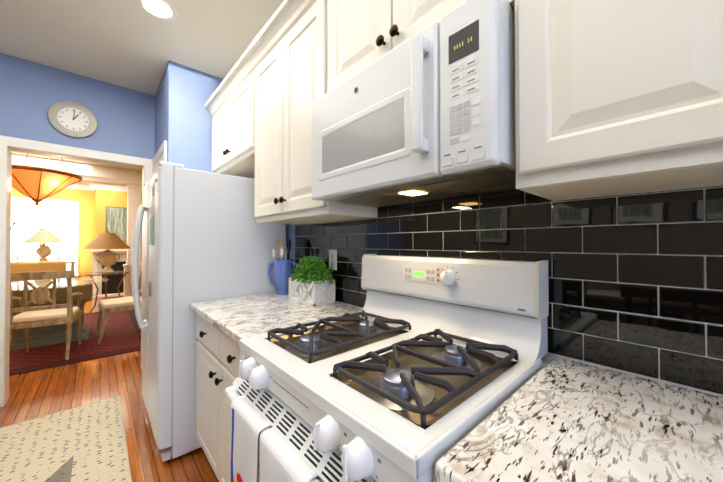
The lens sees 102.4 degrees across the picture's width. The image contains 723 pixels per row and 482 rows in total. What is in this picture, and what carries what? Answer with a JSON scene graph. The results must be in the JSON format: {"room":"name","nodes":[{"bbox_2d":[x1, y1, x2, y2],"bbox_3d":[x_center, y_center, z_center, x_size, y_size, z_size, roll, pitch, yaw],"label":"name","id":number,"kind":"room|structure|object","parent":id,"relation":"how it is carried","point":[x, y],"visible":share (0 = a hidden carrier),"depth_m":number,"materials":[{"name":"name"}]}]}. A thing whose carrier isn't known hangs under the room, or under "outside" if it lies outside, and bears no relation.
{"room":"kitchen","nodes":[
{"label":"kitchen","id":0,"kind":"room"},
{"bbox_2d":[11,201,35,231],"bbox_3d":[-7.685,0.199,6.225,0.922,2.251,0.400,1,-1,-42],"label":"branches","id":1,"kind":"object","parent":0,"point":[12,225],"visible":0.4,"depth_m":6.35,"materials":[{"name":"beige"}]},
{"bbox_2d":[0,295,218,481],"bbox_3d":[-3.075,1.310,2.076,5.340,0.060,13.320,1,-1,-42],"label":"floor","id":2,"kind":"structure","parent":0,"point":[40,393],"depth_m":2.33,"materials":[{"name":"brown wood"}]},
{"bbox_2d":[11,261,66,284],"bbox_3d":[-7.026,0.869,5.714,1.750,0.900,0.870,1,-1,-42],"label":"sofa","id":3,"kind":"object","parent":2,"relation":"on","point":[39,266],"visible":0.1,"depth_m":5.73,"materials":[{"name":"fabric"}]},
{"bbox_2d":[0,396,131,481],"bbox_3d":[-0.876,1.255,0.593,0.763,0.016,4.130,1,-1,-42],"label":"kitchen rug","id":4,"kind":"object","parent":2,"relation":"on","point":[86,443],"visible":0.96,"depth_m":1.77,"materials":[{"name":"beige fabric"}]},
{"bbox_2d":[66,261,75,280],"bbox_3d":[-7.082,0.905,6.559,0.900,0.845,0.340,1,-1,-42],"label":"console table","id":5,"kind":"object","parent":2,"relation":"on","point":[72,263],"visible":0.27,"depth_m":6.72,"materials":[{"name":"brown wood"}]},
{"bbox_2d":[23,229,63,260],"bbox_3d":[-7.127,0.114,6.527,0.660,0.735,0.660,1,-1,-42],"label":"lamp","id":6,"kind":"object","parent":5,"relation":"on","point":[43,251],"visible":1,"depth_m":6.44,"materials":[{"name":"beige"}]},
{"bbox_2d":[9,310,140,375],"bbox_3d":[-4.329,1.292,3.807,2.400,0.011,2.870,1,-1,-42],"label":"oriental rug","id":7,"kind":"object","parent":2,"relation":"on","point":[122,333],"visible":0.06,"depth_m":3.46,"materials":[{"name":"red carpet"}]},
{"bbox_2d":[9,270,82,359],"bbox_3d":[-3.500,0.803,3.234,0.534,0.954,0.597,0,-1,-34],"label":"chair","id":8,"kind":"object","parent":7,"relation":"on","point":[27,317],"visible":0.85,"depth_m":3.09,"materials":[{"name":"brown wood"}]},
{"bbox_2d":[10,278,108,350],"bbox_3d":[-4.046,0.915,3.736,1.200,0.740,1.200,1,-1,-42],"label":"dining table","id":9,"kind":"object","parent":7,"relation":"on","point":[46,335],"visible":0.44,"depth_m":3.62,"materials":[{"name":"brown wood"}]},
{"bbox_2d":[84,271,129,313],"bbox_3d":[-4.532,0.933,5.184,0.620,0.736,0.620,1,-1,-42],"label":"side table","id":10,"kind":"object","parent":7,"relation":"on","point":[104,274],"visible":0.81,"depth_m":5.15,"materials":[{"name":"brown wood"}]},
{"bbox_2d":[83,231,130,272],"bbox_3d":[-4.532,0.197,5.192,0.660,0.735,0.660,1,-1,-42],"label":"lamp","id":11,"kind":"object","parent":10,"relation":"on","point":[107,241],"visible":1,"depth_m":5.10,"materials":[{"name":"beige"}]},
{"bbox_2d":[94,270,141,343],"bbox_3d":[-3.228,0.811,3.980,0.524,0.954,0.597,-1,-1,43],"label":"chair","id":12,"kind":"object","parent":7,"relation":"on","point":[111,305],"visible":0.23,"depth_m":3.79,"materials":[{"name":"beige fabric"}]},
{"bbox_2d":[90,249,126,297],"bbox_3d":[-6.078,0.780,7.232,0.990,1.110,0.449,1,-1,-42],"label":"fireplace mantel","id":13,"kind":"object","parent":2,"relation":"on","point":[113,281],"visible":0.52,"depth_m":7.27,"materials":[{"name":"beige stone"}]},
{"bbox_2d":[123,185,141,296],"bbox_3d":[-4.634,0.111,5.883,0.285,2.420,0.330,1,-1,-42],"label":"column","id":14,"kind":"structure","parent":2,"relation":"on","point":[133,198],"depth_m":5.79,"materials":[{"name":"white paint"}]},
{"bbox_2d":[131,161,285,461],"bbox_3d":[-1.144,0.420,2.142,0.859,1.722,0.809,1,-1,-42],"label":"refrigerator","id":15,"kind":"object","parent":2,"relation":"on","point":[206,236],"visible":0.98,"depth_m":1.74,"materials":[{"name":"white metal"}]},
{"bbox_2d":[196,316,239,481],"bbox_3d":[-0.453,0.838,1.593,0.618,0.874,0.908,1,-1,-42],"label":"base cabinet","id":16,"kind":"object","parent":2,"relation":"on","point":[217,358],"depth_m":1.44,"materials":[{"name":"white wood"}]},
{"bbox_2d":[189,292,361,347],"bbox_3d":[-0.466,0.381,1.587,0.652,0.040,0.911,1,-1,-42],"label":"countertop","id":17,"kind":"structure","parent":16,"relation":"on","point":[241,317],"depth_m":1.45,"materials":[{"name":"white stone"}]},
{"bbox_2d":[268,237,297,294],"bbox_3d":[-0.537,0.171,2.002,0.141,0.387,0.203,1,-1,-42],"label":"pitcher","id":18,"kind":"object","parent":17,"relation":"on","point":[282,271],"visible":0.94,"depth_m":1.96,"materials":[{"name":"blue ceramic"}]},
{"bbox_2d":[289,256,334,305],"bbox_3d":[-0.305,0.226,1.746,0.208,0.271,0.398,1,-1,-42],"label":"planter","id":19,"kind":"object","parent":17,"relation":"on","point":[311,286],"visible":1,"depth_m":1.67,"materials":[{"name":"white"}]},
{"bbox_2d":[225,254,548,481],"bbox_3d":[0.052,0.664,0.920,0.724,1.207,0.758,1,-1,-42],"label":"range","id":20,"kind":"object","parent":2,"relation":"on","point":[416,368],"visible":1,"depth_m":0.81,"materials":[{"name":"white metal"}]},
{"bbox_2d":[230,396,271,481],"bbox_3d":[-0.313,0.774,0.830,0.064,0.586,0.216,1,-1,-42],"label":"towel","id":21,"kind":"object","parent":20,"relation":"hanging from","point":[251,417],"depth_m":0.82,"materials":[{"name":"white fabric"}]},
{"bbox_2d":[259,427,318,481],"bbox_3d":[-0.166,0.762,0.669,0.063,0.566,0.219,1,-1,-42],"label":"towel","id":22,"kind":"object","parent":20,"relation":"hanging from","point":[284,457],"depth_m":0.66,"materials":[{"name":"white fabric"}]},
{"bbox_2d":[0,0,283,183],"bbox_3d":[-3.075,-1.490,2.106,5.340,0.060,13.320,1,-1,-42],"label":"ceiling","id":23,"kind":"structure","parent":0,"point":[131,44],"depth_m":2.08,"materials":[{"name":"beige paint"}]},
{"bbox_2d":[12,153,82,205],"bbox_3d":[-3.876,-0.930,3.478,0.780,1.029,0.780,1,-1,-42],"label":"pendant light","id":24,"kind":"object","parent":23,"relation":"hanging from","point":[37,185],"visible":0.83,"depth_m":3.36,"materials":[{"name":"orange glass"}]},
{"bbox_2d":[137,0,176,20],"bbox_3d":[-1.281,-1.460,1.826,0.210,0.006,0.210,1,-1,-42],"label":"recessed light","id":25,"kind":"object","parent":23,"relation":"in","point":[164,10],"visible":1,"depth_m":1.83,"materials":[{"name":"white glass"}]},
{"bbox_2d":[0,53,294,280],"bbox_3d":[-3.048,-0.090,2.061,5.340,2.740,13.240,1,-1,-42],"label":"wall","id":26,"kind":"structure","parent":0,"point":[174,113],"depth_m":2.51,"materials":[{"name":"blue paint"}]},
{"bbox_2d":[11,197,78,275],"bbox_3d":[-7.547,-0.050,6.770,1.400,1.860,0.120,1,-1,-42],"label":"window","id":27,"kind":"structure","parent":26,"relation":"in","point":[49,213],"depth_m":6.90,"materials":[{"name":"white"}]},
{"bbox_2d":[48,101,97,137],"bbox_3d":[-2.490,-1.046,2.514,0.306,0.306,0.028,1,-1,-42],"label":"wall clock","id":28,"kind":"object","parent":26,"relation":"attached to","point":[72,119],"visible":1,"depth_m":2.50,"materials":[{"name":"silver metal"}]},
{"bbox_2d":[12,153,141,191],"bbox_3d":[-5.856,-0.062,4.706,4.480,2.740,0.310,1,-1,-42],"label":"ceiling","id":29,"kind":"structure","parent":26,"relation":"attached to","point":[101,177],"depth_m":5.33,"materials":[{"name":"white paint"}]},
{"bbox_2d":[0,135,166,406],"bbox_3d":[-2.829,0.227,1.831,2.561,2.100,0.870,1,-1,-42],"label":"door frame","id":30,"kind":"structure","parent":26,"relation":"attached to","point":[8,145],"depth_m":2.33,"materials":[{"name":"white wood"}]},
{"bbox_2d":[105,206,126,241],"bbox_3d":[-6.117,-0.412,7.489,0.720,0.880,0.032,1,-1,-42],"label":"painting","id":31,"kind":"object","parent":26,"relation":"attached to","point":[116,221],"visible":0.35,"depth_m":7.39,"materials":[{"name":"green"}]},
{"bbox_2d":[209,60,248,177],"bbox_3d":[-0.882,-0.862,2.307,0.323,0.590,0.943,1,-1,-42],"label":"upper cabinet","id":32,"kind":"object","parent":26,"relation":"attached to","point":[230,111],"depth_m":2.17,"materials":[{"name":"white wood"}]},
{"bbox_2d":[249,0,377,224],"bbox_3d":[-0.301,-0.639,1.662,0.323,1.050,0.785,1,-1,-42],"label":"upper cabinet","id":33,"kind":"object","parent":26,"relation":"attached to","point":[285,69],"depth_m":1.52,"materials":[{"name":"white wood"}]},
{"bbox_2d":[321,0,465,95],"bbox_3d":[0.220,-0.875,1.088,0.323,0.590,0.762,1,-1,-42],"label":"upper cabinet","id":34,"kind":"object","parent":26,"relation":"attached to","point":[354,33],"depth_m":1.08,"materials":[{"name":"white wood"}]},
{"bbox_2d":[312,0,515,206],"bbox_3d":[0.176,-0.372,1.043,0.439,0.410,0.754,1,-1,-42],"label":"microwave","id":35,"kind":"object","parent":34,"relation":"attached to","point":[427,113],"visible":1,"depth_m":0.77,"materials":[{"name":"white"}]},
{"bbox_2d":[295,185,722,396],"bbox_3d":[0.865,0.101,0.612,0.006,0.614,4.005,1,-1,-42],"label":"tile backsplash","id":36,"kind":"structure","parent":26,"relation":"attached to","point":[635,284],"depth_m":0.82,"materials":[{"name":"black tile"}]},
{"bbox_2d":[329,249,336,269],"bbox_3d":[-0.174,0.116,1.752,0.006,0.122,0.080,1,-1,-42],"label":"outlet","id":37,"kind":"object","parent":36,"relation":"attached to","point":[333,257],"visible":0.94,"depth_m":1.75,"materials":[{"name":"white plastic"}]},
{"bbox_2d":[508,0,722,200],"bbox_3d":[0.739,-0.651,0.511,0.323,1.050,0.781,1,-1,-42],"label":"upper cabinet","id":38,"kind":"object","parent":26,"relation":"attached to","point":[617,97],"depth_m":0.56,"materials":[{"name":"white wood"}]},
{"bbox_2d":[435,357,722,481],"bbox_3d":[1.158,0.362,-0.210,0.652,0.040,2.397,1,-1,-42],"label":"countertop","id":39,"kind":"structure","parent":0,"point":[571,421],"depth_m":0.52,"materials":[{"name":"white stone"}]},
{"label":"outside","id":40,"kind":"structure","parent":0,"visible":0},
{"bbox_2d":[11,228,70,269],"bbox_3d":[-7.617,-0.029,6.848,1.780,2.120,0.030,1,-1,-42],"label":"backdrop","id":41,"kind":"structure","parent":40,"point":[21,251],"depth_m":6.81,"materials":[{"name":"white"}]}
]}

